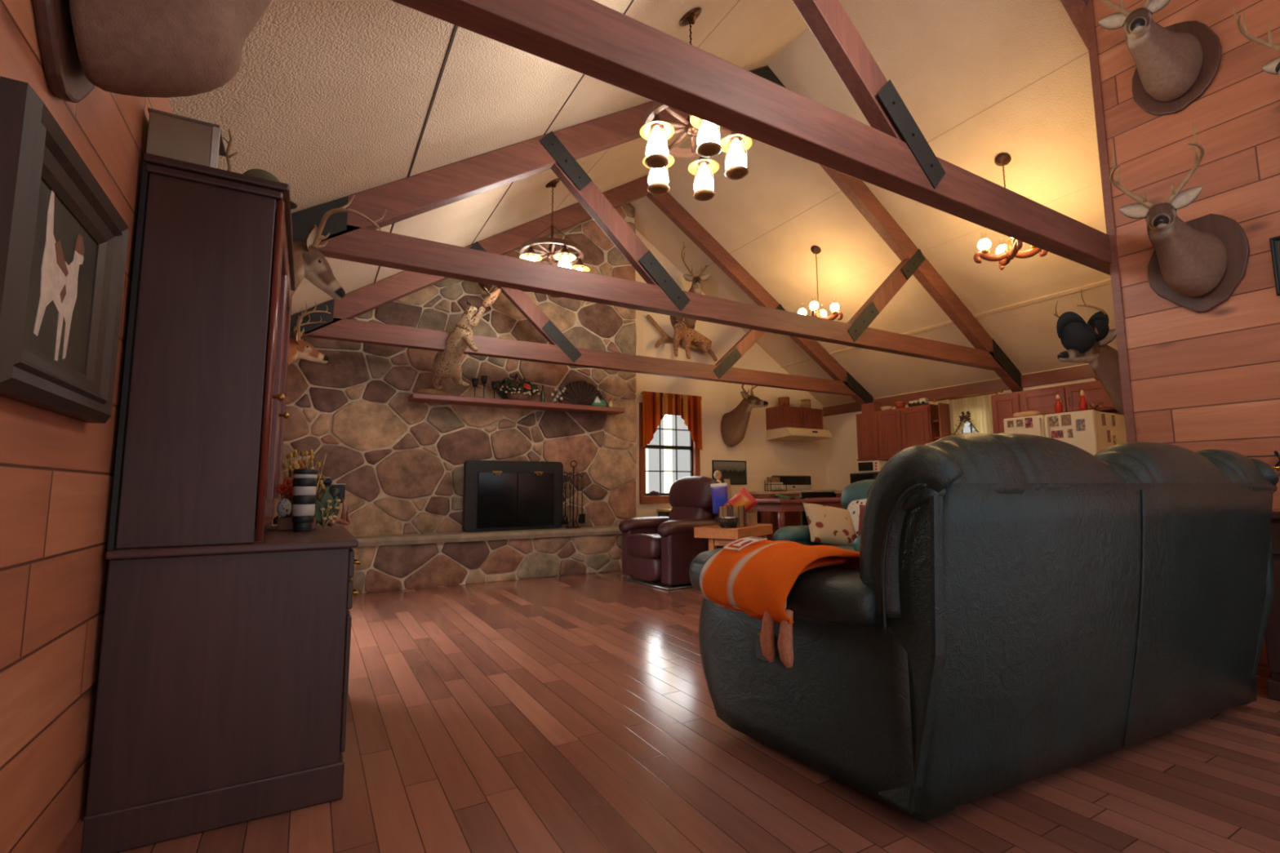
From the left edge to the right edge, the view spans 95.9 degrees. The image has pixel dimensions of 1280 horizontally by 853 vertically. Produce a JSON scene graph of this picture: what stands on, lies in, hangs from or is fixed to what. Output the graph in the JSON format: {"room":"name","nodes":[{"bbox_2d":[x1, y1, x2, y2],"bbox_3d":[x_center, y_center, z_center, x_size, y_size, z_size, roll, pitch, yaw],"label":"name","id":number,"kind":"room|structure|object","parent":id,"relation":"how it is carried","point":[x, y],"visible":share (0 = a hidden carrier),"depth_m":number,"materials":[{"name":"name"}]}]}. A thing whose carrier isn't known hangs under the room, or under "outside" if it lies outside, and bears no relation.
{"room":"living room","nodes":[
{"label":"living room","id":0,"kind":"room"},
{"bbox_2d":[0,0,172,852],"bbox_3d":[-1.748,0.009,1.978,0.120,2.330,8.350,3,-7,-30],"label":"wall","id":1,"kind":"structure","parent":0,"point":[57,470],"depth_m":1.29,"materials":[{"name":"brown wood"}]},
{"bbox_2d":[0,75,128,423],"bbox_3d":[-1.188,-0.295,1.198,0.048,0.520,0.590,3,-7,-30],"label":"framed painting","id":2,"kind":"object","parent":1,"relation":"attached to","point":[64,242],"visible":1,"depth_m":1.13,"materials":[{"name":"wood"}]},
{"bbox_2d":[55,809,85,852],"bbox_3d":[-1.665,1.116,1.844,0.030,0.100,8.250,3,-7,-30],"label":"trim","id":3,"kind":"structure","parent":1,"relation":"attached to","point":[72,843],"depth_m":1.45,"materials":[{"name":"brown wood"}]},
{"bbox_2d":[32,0,271,102],"bbox_3d":[-0.897,-1.174,1.303,0.644,1.062,0.414,2,-7,-22],"label":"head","id":4,"kind":"object","parent":1,"relation":"attached to","point":[141,48],"visible":1,"depth_m":1.17},
{"bbox_2d":[288,302,330,365],"bbox_3d":[-2.871,-0.647,4.724,0.591,0.712,0.441,3,-7,-30],"label":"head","id":5,"kind":"object","parent":1,"relation":"attached to","point":[298,348],"visible":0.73,"depth_m":4.71},
{"bbox_2d":[291,195,386,300],"bbox_3d":[-1.795,-0.802,3.041,0.781,0.837,0.447,3,-7,-30],"label":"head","id":6,"kind":"object","parent":1,"relation":"attached to","point":[310,264],"visible":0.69,"depth_m":3.02},
{"bbox_2d":[167,0,1117,406],"bbox_3d":[1.661,-2.147,4.193,8.080,2.685,8.370,3,-7,-30],"label":"ceiling","id":7,"kind":"structure","parent":0,"point":[331,99],"depth_m":4.57,"materials":[{"name":"paint"}]},
{"bbox_2d":[373,24,457,282],"bbox_3d":[-0.809,-1.650,2.473,0.014,0.011,7.950,3,-7,-30],"label":"trim","id":8,"kind":"structure","parent":7,"relation":"attached to","point":[455,27],"depth_m":2.85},
{"bbox_2d":[471,0,634,244],"bbox_3d":[-0.057,-2.157,2.962,0.011,0.009,7.950,3,-7,-30],"label":"trim","id":9,"kind":"structure","parent":7,"relation":"attached to","point":[631,2],"depth_m":3.83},
{"bbox_2d":[519,177,590,297],"bbox_3d":[-0.811,-1.745,5.187,0.647,1.016,0.670,-3,-7,19],"label":"chandelier","id":10,"kind":"object","parent":7,"relation":"hanging from","point":[566,259],"visible":0.48,"depth_m":5.00,"materials":[{"name":"wood"}]},
{"bbox_2d":[289,174,874,405],"bbox_3d":[0.111,-1.712,6.877,7.777,2.698,0.116,3,-7,-30],"label":"roof truss","id":11,"kind":"object","parent":7,"relation":"attached to","point":[339,325],"visible":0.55,"depth_m":6.28,"materials":[{"name":"wood"}]},
{"bbox_2d":[291,65,1022,392],"bbox_3d":[1.139,-1.913,5.092,7.777,2.698,0.116,3,-7,-30],"label":"roof truss","id":12,"kind":"object","parent":7,"relation":"attached to","point":[352,237],"visible":0.86,"depth_m":4.19,"materials":[{"name":"wood"}]},
{"bbox_2d":[639,7,752,200],"bbox_3d":[0.311,-1.961,3.407,0.670,1.047,0.647,-3,-7,21],"label":"chandelier","id":13,"kind":"object","parent":7,"relation":"hanging from","point":[659,157],"visible":0.8,"depth_m":3.31,"materials":[{"name":"glass"}]},
{"bbox_2d":[391,0,1111,275],"bbox_3d":[2.176,-2.115,3.288,7.777,2.698,0.116,3,-7,-30],"label":"roof truss","id":14,"kind":"object","parent":7,"relation":"attached to","point":[592,38],"visible":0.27,"depth_m":2.27,"materials":[{"name":"wood"}]},
{"bbox_2d":[797,245,843,320],"bbox_3d":[2.060,-1.645,6.702,0.397,0.920,0.397,1,-6,-13],"label":"chandelier","id":15,"kind":"object","parent":7,"relation":"hanging from","point":[814,305],"visible":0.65,"depth_m":6.57,"materials":[{"name":"glass"}]},
{"bbox_2d":[973,152,1048,270],"bbox_3d":[3.099,-1.853,4.877,0.397,0.927,0.397,3,-7,-27],"label":"chandelier","id":16,"kind":"object","parent":7,"relation":"hanging from","point":[1005,253],"visible":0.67,"depth_m":4.86,"materials":[{"name":"wood"}]},
{"bbox_2d":[118,570,1279,852],"bbox_3d":[1.688,1.408,3.798,7.980,0.100,8.350,3,-7,-30],"label":"floor","id":17,"kind":"structure","parent":0,"point":[576,713],"depth_m":1.95,"materials":[{"name":"wood"}]},
{"bbox_2d":[80,152,360,852],"bbox_3d":[-1.440,0.190,2.207,0.635,2.017,1.085,3,-7,-30],"label":"hutch","id":18,"kind":"object","parent":17,"relation":"on","point":[221,701],"depth_m":1.70,"materials":[{"name":"brown wood"}]},
{"bbox_2d":[146,107,226,168],"bbox_3d":[-1.431,-0.863,1.827,0.175,0.146,0.183,3,-7,-30],"label":"display box","id":19,"kind":"object","parent":18,"relation":"on","point":[171,135],"visible":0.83,"depth_m":1.75,"materials":[{"name":"plastic"}]},
{"bbox_2d":[222,129,238,171],"bbox_3d":[-1.331,-0.875,1.878,0.053,0.182,0.026,2,-6,-17],"label":"twig","id":20,"kind":"object","parent":18,"relation":"on","point":[227,153],"visible":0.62,"depth_m":1.87,"materials":[{"name":"brown wood"}]},
{"bbox_2d":[105,524,358,559],"bbox_3d":[-1.445,0.416,2.176,0.618,0.025,1.080,3,-7,-30],"label":"countertop","id":21,"kind":"structure","parent":18,"relation":"on","point":[336,535],"depth_m":1.77,"materials":[{"name":"wood"}]},
{"bbox_2d":[276,448,326,530],"bbox_3d":[-1.410,0.260,2.407,0.177,0.332,0.177,3,-7,-30],"label":"dried flower arrangement","id":22,"kind":"object","parent":18,"relation":"on","point":[284,507],"visible":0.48,"depth_m":2.35,"materials":[{"name":"multicoloured plant"}]},
{"bbox_2d":[291,468,318,531],"bbox_3d":[-1.331,0.291,2.285,0.085,0.243,0.085,3,-7,-30],"label":"striped vase","id":23,"kind":"object","parent":18,"relation":"on","point":[304,480],"visible":1,"depth_m":2.25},
{"bbox_2d":[314,487,340,528],"bbox_3d":[-1.313,0.338,2.399,0.119,0.171,0.032,3,-7,-30],"label":"leaves","id":24,"kind":"object","parent":18,"relation":"on","point":[325,507],"visible":0.94,"depth_m":2.40,"materials":[{"name":"green plant"}]},
{"bbox_2d":[315,476,345,525],"bbox_3d":[-1.441,0.343,2.650,0.150,0.220,0.130,3,-7,-30],"label":"camera","id":25,"kind":"object","parent":18,"relation":"on","point":[338,490],"visible":0.44,"depth_m":2.65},
{"bbox_2d":[327,498,350,526],"bbox_3d":[-1.313,0.374,2.509,0.068,0.118,0.241,1,-6,-8],"label":"antler mount","id":26,"kind":"object","parent":18,"relation":"on","point":[344,520],"visible":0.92,"depth_m":2.50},
{"bbox_2d":[271,202,636,593],"bbox_3d":[-1.790,-0.735,6.399,4.126,4.795,0.620,3,-7,-30],"label":"stone fireplace","id":27,"kind":"object","parent":17,"relation":"on","point":[400,462],"visible":0.58,"depth_m":6.14,"materials":[{"name":"stone"}]},
{"bbox_2d":[462,460,563,532],"bbox_3d":[-1.376,0.762,6.381,1.110,0.760,0.156,3,-7,-30],"label":"fireplace insert","id":28,"kind":"object","parent":27,"relation":"on","point":[498,495],"visible":1,"depth_m":6.32,"materials":[{"name":"metal"}]},
{"bbox_2d":[408,392,624,414],"bbox_3d":[-1.296,-0.240,6.480,2.410,0.057,0.280,3,-7,-30],"label":"mantel shelf","id":29,"kind":"object","parent":27,"relation":"attached to","point":[414,397],"visible":1,"depth_m":6.31,"materials":[{"name":"red wood"}]},
{"bbox_2d":[413,297,484,395],"bbox_3d":[-1.857,-0.770,5.803,0.963,0.856,0.389,-5,-8,39],"label":"mounted bobcat","id":30,"kind":"object","parent":29,"relation":"on","point":[446,362],"visible":1,"depth_m":5.57,"materials":[{"name":"brown fur"}]},
{"bbox_2d":[476,286,501,312],"bbox_3d":[-1.450,-1.218,5.562,0.205,0.242,0.178,3,-7,-30],"label":"bird","id":31,"kind":"object","parent":30,"relation":"on","point":[491,298],"visible":1,"depth_m":5.54},
{"bbox_2d":[471,375,497,398],"bbox_3d":[-1.682,-0.421,6.247,0.286,0.251,0.091,3,-7,-30],"label":"candle stand","id":32,"kind":"object","parent":29,"relation":"on","point":[483,378],"visible":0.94,"depth_m":6.23,"materials":[{"name":"black metal"}]},
{"bbox_2d":[496,372,540,400],"bbox_3d":[-1.366,-0.444,6.424,0.539,0.335,0.236,3,-7,-30],"label":"flower basket","id":33,"kind":"object","parent":29,"relation":"on","point":[525,386],"visible":0.98,"depth_m":6.38,"materials":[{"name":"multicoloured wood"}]},
{"bbox_2d":[506,391,529,400],"bbox_3d":[-1.360,-0.325,6.429,0.264,0.100,0.152,3,-7,-30],"label":"basket","id":34,"kind":"object","parent":33,"relation":"on","point":[522,396],"depth_m":6.36,"materials":[{"name":"brown wicker"}]},
{"bbox_2d":[558,380,603,405],"bbox_3d":[-0.692,-0.391,6.900,0.600,0.320,0.036,3,-7,-30],"label":"fan","id":35,"kind":"object","parent":29,"relation":"on","point":[578,393],"visible":0.73,"depth_m":6.89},
{"bbox_2d":[562,460,585,528],"bbox_3d":[-0.767,0.779,6.658,0.277,0.772,0.132,3,-7,-30],"label":"fireplace tools","id":36,"kind":"object","parent":27,"relation":"on","point":[582,517],"visible":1,"depth_m":6.64,"materials":[{"name":"black metal"}]},
{"bbox_2d":[618,475,724,590],"bbox_3d":[0.372,1.062,6.033,0.978,1.085,0.927,4,-7,-34],"label":"recliner chair","id":37,"kind":"object","parent":17,"relation":"on","point":[658,549],"visible":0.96,"depth_m":5.72,"materials":[{"name":"red leather"}]},
{"bbox_2d":[668,506,712,520],"bbox_3d":[0.527,1.016,6.139,0.260,0.404,0.580,4,-7,-34],"label":"cushion","id":38,"kind":"object","parent":37,"relation":"on","point":[676,513],"depth_m":6.00,"materials":[{"name":"red leather"}]},
{"bbox_2d":[668,475,719,512],"bbox_3d":[0.592,0.739,6.213,0.304,0.408,0.760,4,-7,-34],"label":"cushion","id":39,"kind":"object","parent":37,"relation":"on","point":[692,494],"depth_m":6.06,"materials":[{"name":"red leather"}]},
{"bbox_2d":[656,508,759,524],"bbox_3d":[0.953,1.440,7.820,1.440,0.655,0.425,3,-7,-30],"label":"base cabinet","id":40,"kind":"object","parent":17,"relation":"on","point":[664,512],"visible":0.12,"depth_m":7.59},
{"bbox_2d":[693,524,773,551],"bbox_3d":[0.902,1.240,5.448,0.440,0.600,0.800,-5,-8,34],"label":"end table","id":41,"kind":"object","parent":17,"relation":"on","point":[717,535],"visible":0.48,"depth_m":5.20,"materials":[{"name":"orange wood"}]},
{"bbox_2d":[718,502,738,528],"bbox_3d":[0.795,0.794,5.184,0.178,0.227,0.220,-4,-7,31],"label":"wire basket","id":42,"kind":"object","parent":41,"relation":"on","point":[735,524],"visible":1,"depth_m":5.13,"materials":[{"name":"black metal"}]},
{"bbox_2d":[718,505,748,527],"bbox_3d":[0.876,0.836,5.422,0.274,0.198,0.274,-6,-8,43],"label":"basket","id":43,"kind":"object","parent":41,"relation":"on","point":[740,512],"visible":0.6,"depth_m":5.31,"materials":[{"name":"brown wood"}]},
{"bbox_2d":[710,482,728,514],"bbox_3d":[0.754,0.676,5.433,0.177,0.290,0.085,-1,-6,9],"label":"snack bag","id":44,"kind":"object","parent":43,"relation":"in","point":[718,491],"visible":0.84,"depth_m":5.41,"materials":[{"name":"plastic"}]},
{"bbox_2d":[723,487,758,511],"bbox_3d":[0.937,0.722,5.370,0.327,0.321,0.085,-1,-6,10],"label":"snack bag","id":45,"kind":"object","parent":43,"relation":"in","point":[743,497],"visible":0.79,"depth_m":5.34,"materials":[{"name":"plastic"}]},
{"bbox_2d":[747,507,759,524],"bbox_3d":[1.035,0.880,5.659,0.190,0.160,0.220,-6,-8,43],"label":"cardboard box","id":46,"kind":"object","parent":41,"relation":"on","point":[752,513],"visible":0.32,"depth_m":5.63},
{"bbox_2d":[748,491,800,541],"bbox_3d":[1.879,1.385,8.247,0.565,0.905,0.664,3,-7,-30],"label":"base cabinet","id":47,"kind":"object","parent":17,"relation":"on","point":[791,518],"visible":0.28,"depth_m":8.00,"materials":[{"name":"brown wood"}]},
{"bbox_2d":[748,491,799,493],"bbox_3d":[1.870,0.954,8.305,0.565,0.035,0.638,3,-7,-30],"label":"countertop","id":48,"kind":"structure","parent":47,"relation":"on","point":[751,492],"depth_m":8.04,"materials":[{"name":"beige laminate"}]},
{"bbox_2d":[751,497,844,528],"bbox_3d":[2.231,1.351,7.536,1.750,0.815,0.750,3,-7,-30],"label":"dining table","id":49,"kind":"object","parent":17,"relation":"on","point":[780,505],"visible":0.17,"depth_m":7.04,"materials":[{"name":"red wood"}]},
{"bbox_2d":[771,475,840,525],"bbox_3d":[2.490,1.278,8.574,0.800,1.100,0.671,3,-7,-30],"label":"stove","id":50,"kind":"object","parent":17,"relation":"on","point":[802,484],"visible":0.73,"depth_m":8.54,"materials":[{"name":"white metal"}]},
{"bbox_2d":[781,489,840,492],"bbox_3d":[2.478,0.966,8.626,0.800,0.023,0.630,3,-7,-30],"label":"cooktop","id":51,"kind":"object","parent":50,"relation":"in","point":[801,491],"depth_m":8.36,"materials":[{"name":"metal"}]},
{"bbox_2d":[773,479,875,551],"bbox_3d":[1.769,0.930,4.603,1.097,1.022,1.027,3,-7,-30],"label":"recliner chair","id":52,"kind":"object","parent":17,"relation":"on","point":[856,491],"visible":0.15,"depth_m":4.75,"materials":[{"name":"teal leather"}]},
{"bbox_2d":[802,502,857,545],"bbox_3d":[1.586,0.822,4.785,0.488,0.387,0.274,1,-6,-10],"label":"cushion","id":53,"kind":"object","parent":52,"relation":"on","point":[828,525],"visible":0.94,"depth_m":4.71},
{"bbox_2d":[831,545,854,551],"bbox_3d":[1.706,1.057,4.549,0.780,0.220,0.640,3,-7,-30],"label":"seat cushion","id":54,"kind":"object","parent":52,"relation":"on","point":[844,547],"depth_m":4.50,"materials":[{"name":"fabric"}]},
{"bbox_2d":[846,498,866,537],"bbox_3d":[1.863,0.780,4.787,0.222,0.389,0.440,2,-7,-22],"label":"cushion","id":55,"kind":"object","parent":52,"relation":"on","point":[853,507],"visible":0.16,"depth_m":4.82,"materials":[{"name":"fabric"}]},
{"bbox_2d":[840,479,875,509],"bbox_3d":[2.051,0.609,4.798,0.295,0.346,0.860,3,-7,-30],"label":"cushion","id":56,"kind":"object","parent":52,"relation":"on","point":[856,491],"depth_m":4.94,"materials":[{"name":"teal leather"}]},
{"bbox_2d":[857,504,865,536],"bbox_3d":[1.854,0.807,4.477,0.159,0.391,0.360,4,-8,-38],"label":"cushion","id":57,"kind":"object","parent":52,"relation":"on","point":[861,507],"visible":0.07,"depth_m":4.57,"materials":[{"name":"red fabric"}]},
{"bbox_2d":[834,491,842,497],"bbox_3d":[3.708,1.290,7.478,0.644,0.905,2.430,3,-7,-30],"label":"base cabinet","id":58,"kind":"object","parent":17,"relation":"on","point":[838,494],"visible":0.02,"depth_m":8.36,"materials":[{"name":"brown wood"}]},
{"bbox_2d":[849,472,878,483],"bbox_3d":[3.336,0.782,8.178,0.412,0.240,0.550,3,-7,-30],"label":"microwave oven","id":59,"kind":"object","parent":58,"relation":"on","point":[854,477],"visible":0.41,"depth_m":8.13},
{"bbox_2d":[857,460,887,472],"bbox_3d":[3.316,0.569,8.150,0.294,0.155,0.360,3,-7,-30],"label":"toaster oven","id":60,"kind":"object","parent":59,"relation":"on","point":[875,466],"visible":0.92,"depth_m":8.05,"materials":[{"name":"white metal"}]},
{"bbox_2d":[688,432,1279,822],"bbox_3d":[1.515,0.645,2.443,2.456,1.128,1.140,3,-7,-25],"label":"reclining sofa","id":61,"kind":"object","parent":17,"relation":"on","point":[1018,609],"visible":0.97,"depth_m":1.79,"materials":[{"name":"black leather"}]},
{"bbox_2d":[699,537,859,668],"bbox_3d":[0.528,0.587,2.046,0.443,0.363,0.554,3,-7,-25],"label":"towel","id":62,"kind":"object","parent":61,"relation":"on","point":[755,577],"visible":0.98,"depth_m":1.91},
{"bbox_2d":[866,432,1126,511],"bbox_3d":[1.196,0.149,1.889,1.040,0.262,0.290,3,-7,-25],"label":"cushion","id":63,"kind":"object","parent":61,"relation":"on","point":[1002,472],"depth_m":1.71,"materials":[{"name":"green leather"}]},
{"bbox_2d":[1093,441,1233,483],"bbox_3d":[2.005,0.187,2.272,0.830,0.256,0.290,3,-7,-25],"label":"cushion","id":64,"kind":"object","parent":61,"relation":"on","point":[1136,462],"depth_m":2.14,"materials":[{"name":"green leather"}]},
{"bbox_2d":[1195,448,1277,492],"bbox_3d":[2.497,0.215,2.504,0.460,0.237,0.290,3,-7,-25],"label":"cushion","id":65,"kind":"object","parent":61,"relation":"on","point":[1246,474],"depth_m":2.39,"materials":[{"name":"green leather"}]},
{"bbox_2d":[1003,409,1126,455],"bbox_3d":[4.462,0.721,6.010,0.745,1.670,0.840,3,-7,-30],"label":"refrigerator","id":66,"kind":"object","parent":17,"relation":"on","point":[1093,440],"visible":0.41,"depth_m":5.72,"materials":[{"name":"white metal"}]},
{"bbox_2d":[1013,410,1040,417],"bbox_3d":[4.191,-0.127,6.251,0.139,0.070,0.258,3,-7,-30],"label":"bread bag","id":67,"kind":"object","parent":66,"relation":"on","point":[1030,413],"visible":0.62,"depth_m":6.19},
{"bbox_2d":[1048,414,1059,427],"bbox_3d":[4.208,-0.052,5.864,0.003,0.120,0.095,3,-7,-30],"label":"snapshot","id":68,"kind":"object","parent":66,"relation":"attached to","point":[1054,421],"visible":1,"depth_m":5.86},
{"bbox_2d":[1050,429,1064,439],"bbox_3d":[4.219,0.080,5.832,0.003,0.090,0.120,3,-7,-30],"label":"snapshot","id":69,"kind":"object","parent":66,"relation":"attached to","point":[1055,434],"visible":0.86,"depth_m":5.83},
{"bbox_2d":[1054,394,1062,413],"bbox_3d":[4.332,-0.229,5.972,0.068,0.210,0.068,3,-7,-30],"label":"bottle","id":70,"kind":"object","parent":66,"relation":"on","point":[1058,406],"visible":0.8,"depth_m":5.95,"materials":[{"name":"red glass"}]},
{"bbox_2d":[1060,413,1072,426],"bbox_3d":[4.263,-0.063,5.769,0.003,0.125,0.100,3,-7,-30],"label":"snapshot","id":71,"kind":"object","parent":66,"relation":"attached to","point":[1065,419],"visible":1,"depth_m":5.77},
{"bbox_2d":[1075,417,1086,431],"bbox_3d":[4.322,-0.015,5.659,0.003,0.130,0.090,3,-7,-30],"label":"snapshot","id":72,"kind":"object","parent":66,"relation":"attached to","point":[1080,424],"visible":1,"depth_m":5.66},
{"bbox_2d":[1079,390,1088,410],"bbox_3d":[4.441,-0.255,5.783,0.068,0.220,0.068,3,-7,-30],"label":"bottle","id":73,"kind":"object","parent":66,"relation":"on","point":[1082,406],"visible":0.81,"depth_m":5.77,"materials":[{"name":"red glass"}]},
{"bbox_2d":[1264,508,1279,701],"bbox_3d":[3.321,0.748,2.140,0.443,0.835,1.380,3,-7,-30],"label":"sideboard","id":74,"kind":"object","parent":17,"relation":"on","point":[1272,636],"visible":0.41,"depth_m":2.58,"materials":[{"name":"brown wood"}]},
{"bbox_2d":[635,228,827,517],"bbox_3d":[-0.336,-0.615,7.654,7.880,4.780,0.120,3,-7,-30],"label":"wall","id":75,"kind":"structure","parent":0,"point":[764,458],"depth_m":8.49,"materials":[{"name":"beige paint"}]},
{"bbox_2d":[639,402,700,503],"bbox_3d":[0.402,0.373,7.921,0.970,1.345,0.160,3,-7,-30],"label":"window","id":76,"kind":"structure","parent":75,"relation":"in","point":[695,463],"depth_m":7.80,"materials":[{"name":"brown wood"}]},
{"bbox_2d":[640,391,702,449],"bbox_3d":[0.451,-0.067,7.877,0.980,0.770,0.039,3,-7,-30],"label":"curtain valance","id":77,"kind":"object","parent":76,"relation":"hanging from","point":[656,405],"visible":1,"depth_m":7.88,"materials":[{"name":"orange fabric"}]},
{"bbox_2d":[646,314,717,361],"bbox_3d":[0.631,-1.220,7.969,1.076,0.612,0.362,3,-7,-30],"label":"mounted bobcat","id":78,"kind":"object","parent":75,"relation":"attached to","point":[687,336],"visible":1,"depth_m":7.92,"materials":[{"name":"brown fur"}]},
{"bbox_2d":[670,241,710,328],"bbox_3d":[0.720,-1.915,7.953,0.440,1.236,0.747,2,-7,-19],"label":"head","id":79,"kind":"object","parent":75,"relation":"attached to","point":[696,286],"visible":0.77,"depth_m":7.92},
{"bbox_2d":[711,460,746,484],"bbox_3d":[1.304,0.670,8.371,0.620,0.350,0.018,3,-7,-30],"label":"framed picture","id":80,"kind":"object","parent":75,"relation":"attached to","point":[735,471],"visible":0.76,"depth_m":8.39},
{"bbox_2d":[720,384,768,447],"bbox_3d":[1.511,-0.220,8.236,0.404,0.997,0.704,6,-9,-44],"label":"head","id":81,"kind":"object","parent":75,"relation":"attached to","point":[734,424],"visible":0.87,"depth_m":8.20},
{"bbox_2d":[765,405,822,430],"bbox_3d":[2.398,-0.111,8.882,0.870,0.330,0.374,3,-7,-30],"label":"upper cabinet","id":82,"kind":"object","parent":75,"relation":"attached to","point":[780,416],"visible":0.97,"depth_m":8.71,"materials":[{"name":"brown wood"}]},
{"bbox_2d":[777,395,789,406],"bbox_3d":[2.190,-0.373,8.778,0.177,0.170,0.177,3,-7,-30],"label":"tin","id":83,"kind":"object","parent":82,"relation":"on","point":[782,400],"visible":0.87,"depth_m":8.71,"materials":[{"name":"brown metal"}]},
{"bbox_2d":[766,426,831,442],"bbox_3d":[2.431,0.128,8.801,0.870,0.158,0.500,3,-7,-30],"label":"range hood","id":84,"kind":"object","parent":82,"relation":"attached to","point":[791,434],"visible":1,"depth_m":8.65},
{"bbox_2d":[693,50,1088,274],"bbox_3d":[2.730,-2.551,4.784,0.008,0.006,8.250,3,-7,-30],"label":"trim","id":85,"kind":"structure","parent":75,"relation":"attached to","point":[1088,51],"depth_m":4.78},
{"bbox_2d":[782,182,1101,306],"bbox_3d":[3.506,-1.947,5.163,0.006,0.005,8.250,3,-7,-30],"label":"trim","id":86,"kind":"structure","parent":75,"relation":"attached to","point":[1099,182],"depth_m":5.89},
{"bbox_2d":[780,278,1111,368],"bbox_3d":[4.282,-1.337,5.541,0.044,0.034,8.250,3,-7,-30],"label":"trim","id":87,"kind":"structure","parent":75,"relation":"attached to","point":[1108,281],"depth_m":6.19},
{"bbox_2d":[824,363,1122,491],"bbox_3d":[4.362,0.547,7.178,0.120,2.310,5.140,3,-7,-30],"label":"wall","id":88,"kind":"structure","parent":0,"point":[842,450],"depth_m":9.08,"materials":[{"name":"beige paint"}]},
{"bbox_2d":[856,403,951,461],"bbox_3d":[3.632,0.108,8.001,0.374,0.690,1.300,3,-7,-30],"label":"upper cabinet","id":89,"kind":"object","parent":88,"relation":"attached to","point":[882,434],"visible":0.75,"depth_m":7.88,"materials":[{"name":"brown wood"}]},
{"bbox_2d":[861,402,881,413],"bbox_3d":[3.379,-0.264,8.419,0.170,0.140,0.230,3,-7,-30],"label":"box","id":90,"kind":"object","parent":89,"relation":"on","point":[872,406],"visible":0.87,"depth_m":8.35,"materials":[{"name":"cardboard"}]},
{"bbox_2d":[907,397,928,406],"bbox_3d":[3.748,-0.319,7.756,0.090,0.099,0.260,3,-7,-30],"label":"train","id":91,"kind":"object","parent":89,"relation":"on","point":[924,401],"visible":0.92,"depth_m":7.71,"materials":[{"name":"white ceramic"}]},
{"bbox_2d":[822,364,1096,416],"bbox_3d":[4.289,-0.488,7.252,0.035,0.145,5.140,3,-7,-30],"label":"trim","id":92,"kind":"structure","parent":88,"relation":"attached to","point":[1083,371],"depth_m":7.30,"materials":[{"name":"brown wood"}]},
{"bbox_2d":[948,392,997,433],"bbox_3d":[4.266,0.186,7.302,0.160,1.155,0.610,3,-7,-30],"label":"window","id":93,"kind":"structure","parent":88,"relation":"in","point":[993,393],"depth_m":7.39,"materials":[{"name":"brown wood"}]},
{"bbox_2d":[933,389,1003,435],"bbox_3d":[4.119,0.059,7.266,0.116,0.942,0.901,3,-7,-30],"label":"curtain","id":94,"kind":"object","parent":93,"relation":"hanging from","point":[977,411],"visible":0.65,"depth_m":7.24,"materials":[{"name":"beige fabric"}]},
{"bbox_2d":[991,380,1118,433],"bbox_3d":[4.593,-0.060,6.330,0.374,0.730,1.250,3,-7,-30],"label":"upper cabinet","id":95,"kind":"object","parent":88,"relation":"attached to","point":[1043,400],"visible":0.57,"depth_m":6.30,"materials":[{"name":"brown wood"}]},
{"bbox_2d":[1056,311,1095,353],"bbox_3d":[2.920,-0.621,3.840,0.180,0.278,0.188,4,-8,-35],"label":"cap","id":96,"kind":"object","parent":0,"point":[1073,332],"visible":0.99,"depth_m":3.82,"materials":[{"name":"black fabric"}]},
{"bbox_2d":[1093,0,1279,677],"bbox_3d":[3.704,-0.981,2.189,0.100,4.278,3.110,3,-7,-30],"label":"wall","id":97,"kind":"structure","parent":0,"point":[1211,380],"depth_m":3.14,"materials":[{"name":"brown wood"}]},
{"bbox_2d":[1084,0,1136,442],"bbox_3d":[2.932,-0.807,3.518,0.112,4.228,0.042,3,-7,-30],"label":"trim","id":98,"kind":"structure","parent":97,"relation":"attached to","point":[1089,10],"depth_m":3.53,"materials":[{"name":"brown wood"}]},
{"bbox_2d":[1097,0,1222,115],"bbox_3d":[2.781,-2.201,3.158,0.662,0.801,0.393,3,-7,-30],"label":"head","id":99,"kind":"object","parent":97,"relation":"attached to","point":[1175,64],"visible":1,"depth_m":3.18},
{"bbox_2d":[1110,121,1249,312],"bbox_3d":[2.807,-1.057,3.049,0.614,0.849,0.421,3,-7,-30],"label":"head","id":100,"kind":"object","parent":97,"relation":"attached to","point":[1196,265],"visible":1,"depth_m":3.05},
{"bbox_2d":[1233,6,1279,74],"bbox_3d":[3.095,-1.632,2.639,0.571,0.780,0.392,3,-7,-30],"label":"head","id":101,"kind":"object","parent":97,"relation":"attached to","point":[1273,67],"visible":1,"depth_m":2.76},
{"bbox_2d":[1246,450,1279,471],"bbox_3d":[3.120,0.216,2.930,0.068,0.176,0.376,4,-7,-33],"label":"brass bugle","id":102,"kind":"object","parent":97,"relation":"hanging from","point":[1277,466],"visible":0.22,"depth_m":2.85,"materials":[{"name":"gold metal"}]},
{"bbox_2d":[1269,235,1279,295],"bbox_3d":[3.292,-0.825,2.775,0.018,0.300,0.340,3,-7,-30],"label":"framed picture","id":103,"kind":"object","parent":97,"relation":"attached to","point":[1274,242],"visible":1,"depth_m":2.91,"materials":[{"name":"wood"}]},
{"bbox_3d":[4.346,-0.726,4.275,3.100,4.215,0.100,3,-7,-30],"label":"wall","id":104,"kind":"structure","parent":0,"visible":0},
{"bbox_2d":[1053,288,1124,415],"bbox_3d":[3.075,-0.467,3.811,0.507,0.886,0.338,-6,-8,43],"label":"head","id":105,"kind":"object","parent":104,"relation":"attached to","point":[1103,359],"depth_m":3.81},
{"label":"outside","id":106,"kind":"structure","parent":0,"visible":0},
{"bbox_2d":[645,414,672,493],"bbox_3d":[0.740,0.968,10.344,3.200,3.000,1.500,3,-7,-30],"label":"porch","id":107,"kind":"object","parent":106,"point":[667,418],"visible":0.09,"depth_m":9.73,"materials":[{"name":"paint"}]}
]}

